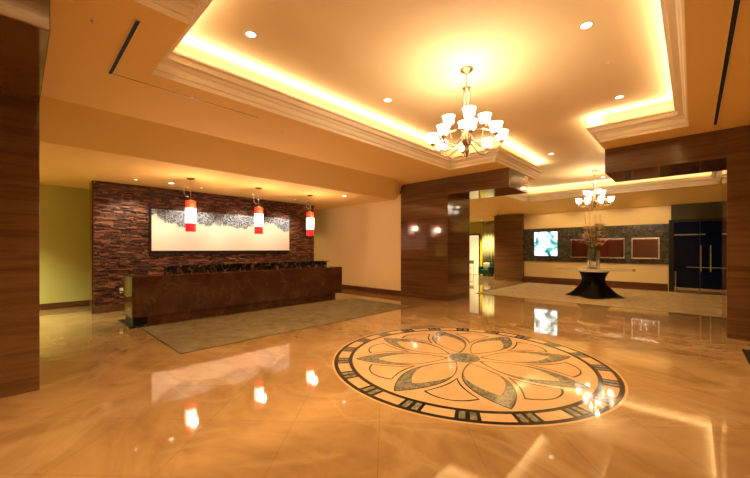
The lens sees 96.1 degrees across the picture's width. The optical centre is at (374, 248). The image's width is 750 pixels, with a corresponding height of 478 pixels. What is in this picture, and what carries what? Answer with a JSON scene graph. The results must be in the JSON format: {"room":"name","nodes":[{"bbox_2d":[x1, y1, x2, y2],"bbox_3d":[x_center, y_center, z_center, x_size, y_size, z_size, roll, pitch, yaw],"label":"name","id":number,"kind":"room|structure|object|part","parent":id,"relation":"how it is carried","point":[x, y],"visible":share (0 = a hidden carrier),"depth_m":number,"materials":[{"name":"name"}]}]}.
{"room":"lobby","nodes":[
{"label":"lobby","id":0,"kind":"room"},
{"bbox_2d":[40,184,88,303],"bbox_3d":[-7.786,-0.150,11.128,0.200,3.700,13.500,0,0,43],"label":"wall","id":1,"kind":"structure","parent":0,"point":[64,211],"depth_m":9.73,"materials":[{"name":"yellow paint"}]},
{"bbox_2d":[40,300,88,309],"bbox_3d":[-7.711,1.615,11.043,0.025,0.170,13.480,0,0,43],"label":"baseboard","id":2,"kind":"structure","parent":1,"relation":"attached to","point":[47,306],"depth_m":9.71,"materials":[{"name":"brown wood"}]},
{"bbox_2d":[93,180,313,305],"bbox_3d":[-5.103,-0.050,11.538,0.480,3.500,7.060,0,0,43],"label":"wall","id":3,"kind":"structure","parent":0,"point":[120,211],"depth_m":9.65,"materials":[{"name":"brown stone"}]},
{"bbox_2d":[89,180,94,313],"bbox_3d":[-7.558,-0.050,9.002,0.410,3.500,0.060,0,0,43],"label":"trim","id":4,"kind":"structure","parent":3,"relation":"attached to","point":[91,232],"depth_m":8.87,"materials":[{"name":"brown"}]},
{"bbox_2d":[93,303,123,313],"bbox_3d":[-4.963,1.600,11.406,0.065,0.200,7.080,0,0,43],"label":"baseboard","id":5,"kind":"structure","parent":3,"relation":"attached to","point":[113,307],"depth_m":9.04,"materials":[{"name":"brown wood"}]},
{"bbox_2d":[149,209,288,252],"bbox_3d":[-4.903,-0.520,11.364,0.090,1.280,4.600,0,0,43],"label":"painting","id":6,"kind":"object","parent":3,"relation":"attached to","point":[215,233],"visible":1,"depth_m":10.98,"materials":[{"name":"white"}]},
{"bbox_2d":[314,194,400,290],"bbox_3d":[-0.963,-0.150,14.177,5.540,3.700,0.300,0,0,43],"label":"wall","id":7,"kind":"structure","parent":0,"point":[364,240],"depth_m":13.46,"materials":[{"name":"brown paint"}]},
{"bbox_2d":[342,284,400,295],"bbox_3d":[-1.065,1.605,14.046,5.510,0.190,0.030,0,0,43],"label":"baseboard","id":8,"kind":"structure","parent":7,"relation":"attached to","point":[348,287],"depth_m":13.11,"materials":[{"name":"brown wood"}]},
{"bbox_2d":[0,274,749,477],"bbox_3d":[2.739,1.750,9.240,17.700,0.100,25.200,0,0,43],"label":"floor","id":9,"kind":"structure","parent":0,"point":[113,400],"depth_m":3.57,"materials":[{"name":"beige stone"}]},
{"bbox_2d":[0,0,49,397],"bbox_3d":[-4.534,-0.300,3.515,3.900,4.000,1.470,0,0,43],"label":"pillar","id":10,"kind":"structure","parent":9,"relation":"on","point":[24,24],"depth_m":3.90,"materials":[{"name":"brown wood"}]},
{"bbox_2d":[118,260,341,328],"bbox_3d":[-3.569,1.054,9.754,1.140,1.289,6.050,0,0,43],"label":"reception desk","id":11,"kind":"object","parent":9,"relation":"on","point":[183,292],"visible":1,"depth_m":8.77,"materials":[{"name":"brown wood"}]},
{"bbox_3d":[-5.548,1.055,7.614,0.720,0.890,0.080,0,0,43],"label":"panel","id":12,"kind":"part","parent":11,"relation":"part of","materials":[{"name":"brown stone"}]},
{"bbox_2d":[130,266,331,276],"bbox_3d":[-3.523,0.647,9.759,0.720,0.065,5.820,0,0,43],"label":"countertop","id":13,"kind":"structure","parent":11,"relation":"on","point":[327,266],"depth_m":8.82,"materials":[{"name":"brown stone"}]},
{"bbox_3d":[-3.225,1.055,9.478,0.100,0.890,5.980,0,0,43],"label":"panel","id":14,"kind":"part","parent":11,"relation":"part of","materials":[{"name":"brown wood"}]},
{"bbox_2d":[140,297,411,353],"bbox_3d":[-1.986,1.696,8.612,2.650,0.006,6.200,0,0,43],"label":"carpet runner","id":15,"kind":"object","parent":9,"relation":"on","point":[182,337],"visible":1,"depth_m":7.66,"materials":[{"name":"brown carpet"}]},
{"bbox_2d":[401,167,527,301],"bbox_3d":[2.851,-0.300,11.341,3.900,4.000,1.470,0,0,43],"label":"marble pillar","id":16,"kind":"structure","parent":9,"relation":"on","point":[435,214],"depth_m":11.24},
{"bbox_2d":[332,327,627,426],"bbox_3d":[1.396,1.699,5.268,4.099,0.002,4.099,0,0,-26],"label":"medallion","id":17,"kind":"object","parent":9,"relation":"on","point":[461,375],"visible":1,"depth_m":4.42,"materials":[{"name":"beige stone"}]},
{"bbox_2d":[478,262,493,275],"bbox_3d":[7.043,1.275,21.306,0.760,0.850,0.740,0,0,43],"label":"armchair","id":18,"kind":"object","parent":9,"relation":"on","point":[481,270],"visible":0.94,"depth_m":21.16,"materials":[{"name":"green fabric"}]},
{"bbox_3d":[7.016,1.430,21.277,0.540,0.300,0.620,0,0,43],"label":"seat","id":19,"kind":"part","parent":18,"relation":"part of","materials":[{"name":"green fabric"}]},
{"bbox_2d":[483,263,489,268],"bbox_3d":[7.057,1.060,21.321,0.440,0.400,0.140,0,0,43],"label":"cushion","id":20,"kind":"object","parent":18,"relation":"on","point":[485,265],"visible":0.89,"depth_m":21.25,"materials":[{"name":"white fabric"}]},
{"bbox_3d":[7.245,1.340,21.047,0.110,0.480,0.640,0,0,43],"label":"armrest","id":21,"kind":"part","parent":18,"relation":"part of","materials":[{"name":"green fabric"}]},
{"bbox_2d":[494,214,523,281],"bbox_3d":[7.401,-0.050,18.349,1.500,3.500,0.850,0,0,43],"label":"wall pier","id":22,"kind":"object","parent":9,"relation":"on","point":[508,229],"visible":0.78,"depth_m":17.98,"materials":[{"name":"brown wood"}]},
{"bbox_2d":[476,283,721,316],"bbox_3d":[9.519,1.696,11.435,10.250,0.006,5.700,0,0,43],"label":"carpet","id":23,"kind":"object","parent":9,"relation":"on","point":[673,302],"visible":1,"depth_m":11.53,"materials":[{"name":"beige carpet"}]},
{"bbox_2d":[577,269,610,271],"bbox_3d":[7.855,1.204,12.112,2.400,0.973,2.400,0,0,43],"label":"display table","id":24,"kind":"object","parent":23,"relation":"on","point":[580,270],"visible":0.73,"depth_m":11.82,"materials":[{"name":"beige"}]},
{"bbox_2d":[586,247,599,269],"bbox_3d":[7.855,0.335,12.112,0.440,0.780,0.440,0,0,43],"label":"glass vase","id":25,"kind":"object","parent":24,"relation":"on","point":[593,256],"visible":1,"depth_m":12.03,"materials":[{"name":"clear glass"}]},
{"bbox_2d":[579,210,608,249],"bbox_3d":[7.831,-0.470,12.142,0.971,2.192,0.953,0,0,-7],"label":"flower arrangement","id":26,"kind":"object","parent":25,"relation":"in","point":[594,242],"visible":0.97,"depth_m":12.01,"materials":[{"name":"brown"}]},
{"bbox_2d":[565,271,623,298],"bbox_3d":[7.861,1.249,12.121,1.437,0.882,1.433,0,0,-12],"label":"tablecloth","id":27,"kind":"object","parent":24,"relation":"on","point":[593,285],"visible":0.91,"depth_m":11.76,"materials":[{"name":"black fabric"}]},
{"bbox_2d":[605,125,749,340],"bbox_3d":[7.232,-0.300,6.994,3.880,4.000,1.500,0,0,43],"label":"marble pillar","id":28,"kind":"structure","parent":9,"relation":"on","point":[727,151],"depth_m":6.45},
{"bbox_2d":[742,349,749,364],"bbox_3d":[6.314,1.694,4.870,1.300,0.012,1.050,0,0,43],"label":"floor mat","id":29,"kind":"object","parent":9,"relation":"on","point":[746,352],"visible":1,"depth_m":5.39,"materials":[{"name":"black"}]},
{"bbox_2d":[40,0,749,222],"bbox_3d":[2.739,-2.050,9.240,17.700,0.500,25.200,0,0,43],"label":"ceiling","id":30,"kind":"structure","parent":0,"point":[96,124],"depth_m":6.22,"materials":[{"name":"brown paint"}]},
{"bbox_2d":[108,19,140,74],"bbox_3d":[-2.925,-2.296,3.901,1.510,0.008,0.050,0,0,43],"label":"ceiling vent","id":31,"kind":"object","parent":30,"relation":"in","point":[136,23],"visible":1,"depth_m":3.80,"materials":[{"name":"black metal"}]},
{"bbox_2d":[114,74,257,117],"bbox_3d":[-2.741,-2.298,5.158,0.007,0.004,2.060,0,0,43],"label":"trim","id":32,"kind":"structure","parent":30,"relation":"attached to","point":[114,74],"depth_m":5.00,"materials":[{"name":"brown metal"}]},
{"bbox_2d":[184,177,195,231],"bbox_3d":[-4.691,-1.123,8.579,0.248,1.355,0.248,0,0,-2],"label":"pendant lamp","id":33,"kind":"object","parent":30,"relation":"hanging from","point":[190,205],"visible":1,"depth_m":8.49,"materials":[{"name":"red glass"}]},
{"bbox_3d":[-4.691,-0.843,8.579,0.248,0.375,0.248,0,0,43],"label":"glass","id":34,"kind":"part","parent":33,"relation":"part of","materials":[{"name":"white glass"}]},
{"bbox_2d":[254,187,262,233],"bbox_3d":[-3.422,-1.123,9.925,0.248,1.355,0.248,0,0,-2],"label":"pendant lamp","id":35,"kind":"object","parent":30,"relation":"hanging from","point":[258,216],"visible":1,"depth_m":9.82,"materials":[{"name":"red glass"}]},
{"bbox_3d":[-3.422,-0.843,9.925,0.248,0.375,0.248,0,0,43],"label":"glass","id":36,"kind":"part","parent":35,"relation":"part of","materials":[{"name":"white glass"}]},
{"bbox_2d":[306,195,313,235],"bbox_3d":[-2.166,-1.123,11.256,0.248,1.355,0.248,0,0,-2],"label":"pendant lamp","id":37,"kind":"object","parent":30,"relation":"hanging from","point":[310,215],"visible":1,"depth_m":11.15,"materials":[{"name":"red glass"}]},
{"bbox_3d":[-2.166,-0.843,11.256,0.248,0.375,0.248,0,0,43],"label":"glass","id":38,"kind":"part","parent":37,"relation":"part of","materials":[{"name":"white glass"}]},
{"bbox_2d":[134,0,721,201],"bbox_3d":[2.809,-2.589,6.802,6.950,0.582,20.550,0,0,43],"label":"trim","id":39,"kind":"structure","parent":30,"relation":"attached to","point":[178,65],"depth_m":6.33,"materials":[{"name":"beige paint"}]},
{"bbox_2d":[482,222,493,274],"bbox_3d":[7.756,-0.030,21.479,1.900,3.440,0.108,0,0,43],"label":"drape","id":40,"kind":"object","parent":30,"relation":"hanging from","point":[487,227],"visible":0.35,"depth_m":21.92,"materials":[{"name":"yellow fabric"}]},
{"bbox_2d":[713,0,740,125],"bbox_3d":[4.118,-2.296,3.931,0.055,0.008,6.370,0,0,43],"label":"ceiling vent","id":41,"kind":"object","parent":30,"relation":"in","point":[736,4],"visible":1,"depth_m":3.94,"materials":[{"name":"black metal"}]},
{"bbox_2d":[176,0,672,190],"bbox_3d":[2.530,-2.910,6.688,8.700,0.100,21.400,0,0,43],"label":"ceiling","id":42,"kind":"structure","parent":0,"point":[549,80],"depth_m":5.11,"materials":[{"name":"brown paint"}]},
{"bbox_2d":[244,30,257,38],"bbox_3d":[-1.651,-2.856,4.487,0.170,0.008,0.170,0,0,43],"label":"recessed light","id":43,"kind":"object","parent":42,"relation":"in","point":[251,34],"visible":1,"depth_m":4.49,"materials":[{"name":"white glass"}]},
{"bbox_2d":[383,98,391,101],"bbox_3d":[0.244,-2.856,6.466,0.170,0.008,0.170,0,0,43],"label":"recessed light","id":44,"kind":"object","parent":42,"relation":"in","point":[385,99],"visible":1,"depth_m":6.47,"materials":[{"name":"white glass"}]},
{"bbox_2d":[426,66,508,158],"bbox_3d":[1.457,-2.145,5.362,1.187,1.430,1.187,0,0,32],"label":"chandelier","id":45,"kind":"object","parent":42,"relation":"hanging from","point":[469,124],"visible":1,"depth_m":5.30,"materials":[{"name":"white glass"}]},
{"bbox_3d":[0.934,-1.776,5.448,0.208,0.135,0.208,0,0,43],"label":"lamp shade","id":46,"kind":"part","parent":45,"relation":"part of","materials":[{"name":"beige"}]},
{"bbox_3d":[1.148,-1.776,5.793,0.208,0.135,0.208,0,0,43],"label":"lamp shade","id":47,"kind":"part","parent":45,"relation":"part of","materials":[{"name":"beige glass"}]},
{"bbox_3d":[1.027,-1.776,5.053,0.208,0.135,0.208,0,0,43],"label":"lamp shade","id":48,"kind":"part","parent":45,"relation":"part of","materials":[{"name":"beige glass"}]},
{"bbox_3d":[1.170,-1.666,5.409,0.494,0.220,0.019,0,0,9],"label":"arm","id":49,"kind":"part","parent":45,"relation":"part of","materials":[{"name":"gold metal"}]},
{"bbox_3d":[1.180,-2.055,5.398,0.208,0.135,0.208,0,0,43],"label":"lamp shade","id":50,"kind":"part","parent":45,"relation":"part of","materials":[{"name":"beige glass"}]},
{"bbox_3d":[1.288,-1.666,5.598,0.019,0.220,0.494,0,0,-36],"label":"arm","id":51,"kind":"part","parent":45,"relation":"part of","materials":[{"name":"gold metal"}]},
{"bbox_3d":[1.221,-1.666,5.192,0.494,0.220,0.019,0,0,-36],"label":"arm","id":52,"kind":"part","parent":45,"relation":"part of","materials":[{"name":"gold metal"}]},
{"bbox_3d":[1.493,-2.055,5.640,0.208,0.135,0.208,0,0,43],"label":"lamp shade","id":53,"kind":"part","parent":45,"relation":"part of","materials":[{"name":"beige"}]},
{"bbox_3d":[1.457,-1.965,5.362,0.190,1.070,0.190,0,0,43],"label":"stem","id":54,"kind":"part","parent":45,"relation":"part of","materials":[{"name":"gold metal"}]},
{"bbox_3d":[1.422,-2.055,5.084,0.208,0.135,0.208,0,0,43],"label":"lamp shade","id":55,"kind":"part","parent":45,"relation":"part of","materials":[{"name":"beige glass"}]},
{"bbox_3d":[1.371,-1.776,4.839,0.208,0.135,0.208,0,0,43],"label":"lamp shade","id":56,"kind":"part","parent":45,"relation":"part of","materials":[{"name":"beige glass"}]},
{"bbox_3d":[1.627,-1.666,5.125,0.019,0.220,0.494,0,0,-36],"label":"arm","id":57,"kind":"part","parent":45,"relation":"part of","materials":[{"name":"gold metal"}]},
{"bbox_3d":[1.735,-2.055,5.326,0.208,0.135,0.208,0,0,43],"label":"lamp shade","id":58,"kind":"part","parent":45,"relation":"part of","materials":[{"name":"beige glass"}]},
{"bbox_3d":[1.888,-1.776,5.671,0.208,0.135,0.208,0,0,43],"label":"lamp shade","id":59,"kind":"part","parent":45,"relation":"part of","materials":[{"name":"beige glass"}]},
{"bbox_3d":[1.745,-1.666,5.315,0.494,0.220,0.019,0,0,9],"label":"arm","id":60,"kind":"part","parent":45,"relation":"part of","materials":[{"name":"gold metal"}]},
{"bbox_3d":[1.766,-1.776,4.931,0.208,0.135,0.208,0,0,43],"label":"lamp shade","id":61,"kind":"part","parent":45,"relation":"part of","materials":[{"name":"beige glass"}]},
{"bbox_3d":[1.980,-1.776,5.276,0.208,0.135,0.208,0,0,43],"label":"lamp shade","id":62,"kind":"part","parent":45,"relation":"part of","materials":[{"name":"beige glass"}]},
{"bbox_2d":[579,20,593,29],"bbox_3d":[2.698,-2.856,4.301,0.170,0.008,0.170,0,0,43],"label":"recessed light","id":63,"kind":"object","parent":42,"relation":"in","point":[587,24],"visible":1,"depth_m":4.30,"materials":[{"name":"white glass"}]},
{"bbox_2d":[576,170,614,208],"bbox_3d":[8.012,-2.145,12.308,1.187,1.430,1.187,0,0,32],"label":"chandelier","id":64,"kind":"object","parent":42,"relation":"hanging from","point":[610,199],"visible":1,"depth_m":12.26,"materials":[{"name":"white glass"}]},
{"bbox_3d":[8.012,-1.965,12.308,0.190,1.070,0.190,0,0,43],"label":"stem","id":65,"kind":"part","parent":64,"relation":"part of","materials":[{"name":"gold metal"}]},
{"bbox_2d":[614,95,624,98],"bbox_3d":[4.591,-2.856,6.337,0.170,0.008,0.170,0,0,43],"label":"recessed light","id":66,"kind":"object","parent":42,"relation":"in","point":[618,96],"visible":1,"depth_m":6.32,"materials":[{"name":"white glass"}]},
{"bbox_2d":[470,221,493,274],"bbox_3d":[11.455,-0.150,18.477,17.700,3.700,0.200,0,0,43],"label":"wall","id":67,"kind":"structure","parent":0,"point":[475,227],"depth_m":22.70,"materials":[{"name":"yellow paint"}]},
{"bbox_2d":[470,234,479,273],"bbox_3d":[6.493,0.350,22.953,1.400,2.700,0.060,0,0,43],"label":"door","id":68,"kind":"structure","parent":67,"relation":"in","point":[474,238],"depth_m":22.69,"materials":[{"name":"white glass"}]},
{"bbox_2d":[480,239,481,265],"bbox_3d":[7.069,0.360,22.382,0.240,2.080,0.040,0,0,43],"label":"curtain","id":69,"kind":"object","parent":68,"relation":"hanging from","point":[480,239],"visible":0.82,"depth_m":22.39,"materials":[{"name":"yellow fabric"}]},
{"bbox_2d":[524,205,721,293],"bbox_3d":[11.935,-0.150,14.105,11.000,3.700,0.300,0,0,43],"label":"wall","id":70,"kind":"structure","parent":0,"point":[644,273],"depth_m":15.21,"materials":[{"name":"brown paint"}]},
{"bbox_2d":[534,231,557,256],"bbox_3d":[8.590,-0.255,16.957,1.120,1.270,0.064,0,0,43],"label":"television","id":71,"kind":"object","parent":70,"relation":"attached to","point":[545,242],"visible":1,"depth_m":16.90,"materials":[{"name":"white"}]},
{"bbox_2d":[524,276,667,289],"bbox_3d":[9.913,1.565,15.787,5.750,0.270,0.030,0,0,43],"label":"baseboard","id":72,"kind":"structure","parent":70,"relation":"attached to","point":[639,285],"depth_m":15.06,"materials":[{"name":"brown wood"}]},
{"bbox_2d":[524,224,668,263],"bbox_3d":[9.920,-0.205,15.773,5.780,1.670,0.040,0,0,43],"label":"trim","id":73,"kind":"structure","parent":70,"relation":"attached to","point":[565,235],"depth_m":15.11,"materials":[{"name":"grey stone"}]},
{"bbox_2d":[570,238,624,258],"bbox_3d":[10.152,-0.030,15.444,2.110,0.900,0.120,0,0,43],"label":"display case","id":74,"kind":"object","parent":70,"relation":"attached to","point":[613,247],"visible":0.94,"depth_m":15.21,"materials":[{"name":"red paint"}]},
{"bbox_3d":[10.152,0.395,15.444,2.110,0.050,0.120,0,0,43],"label":"sill","id":75,"kind":"part","parent":74,"relation":"part of","materials":[{"name":"silver metal"}]},
{"bbox_2d":[631,237,659,258],"bbox_3d":[11.425,-0.030,14.242,0.950,0.900,0.120,0,0,43],"label":"picture frame","id":76,"kind":"object","parent":70,"relation":"attached to","point":[641,248],"visible":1,"depth_m":14.22,"materials":[{"name":"red paint"}]},
{"bbox_2d":[669,201,721,292],"bbox_3d":[12.938,-0.050,12.815,2.670,3.500,0.200,0,0,43],"label":"door","id":77,"kind":"structure","parent":70,"relation":"in","point":[695,229],"depth_m":13.22,"materials":[{"name":"black glass"}]},
{"bbox_3d":[12.382,1.600,13.398,0.740,0.120,0.014,0,0,43],"label":"rail","id":78,"kind":"part","parent":77,"relation":"part of","materials":[{"name":"silver metal"}]},
{"bbox_3d":[12.394,0.300,13.411,0.760,2.760,0.020,0,0,43],"label":"glass","id":79,"kind":"part","parent":77,"relation":"part of","materials":[{"name":"blue"}]},
{"bbox_3d":[12.447,-0.570,13.336,0.900,0.040,0.014,0,0,43],"label":"transom rail","id":80,"kind":"part","parent":77,"relation":"part of","materials":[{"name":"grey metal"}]},
{"bbox_3d":[12.979,-1.490,12.880,2.500,0.620,0.050,0,0,43],"label":"header panel","id":81,"kind":"part","parent":77,"relation":"part of","materials":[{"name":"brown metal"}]},
{"bbox_3d":[12.637,0.370,13.072,0.040,1.020,0.038,0,0,43],"label":"handle","id":82,"kind":"part","parent":77,"relation":"part of","materials":[{"name":"silver metal"}]},
{"bbox_3d":[12.943,0.300,12.893,0.730,2.760,0.020,0,0,43],"label":"glass","id":83,"kind":"part","parent":77,"relation":"part of","materials":[{"name":"blue"}]},
{"bbox_3d":[12.931,1.600,12.880,0.710,0.120,0.014,0,0,43],"label":"rail","id":84,"kind":"part","parent":77,"relation":"part of","materials":[{"name":"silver metal"}]}
]}

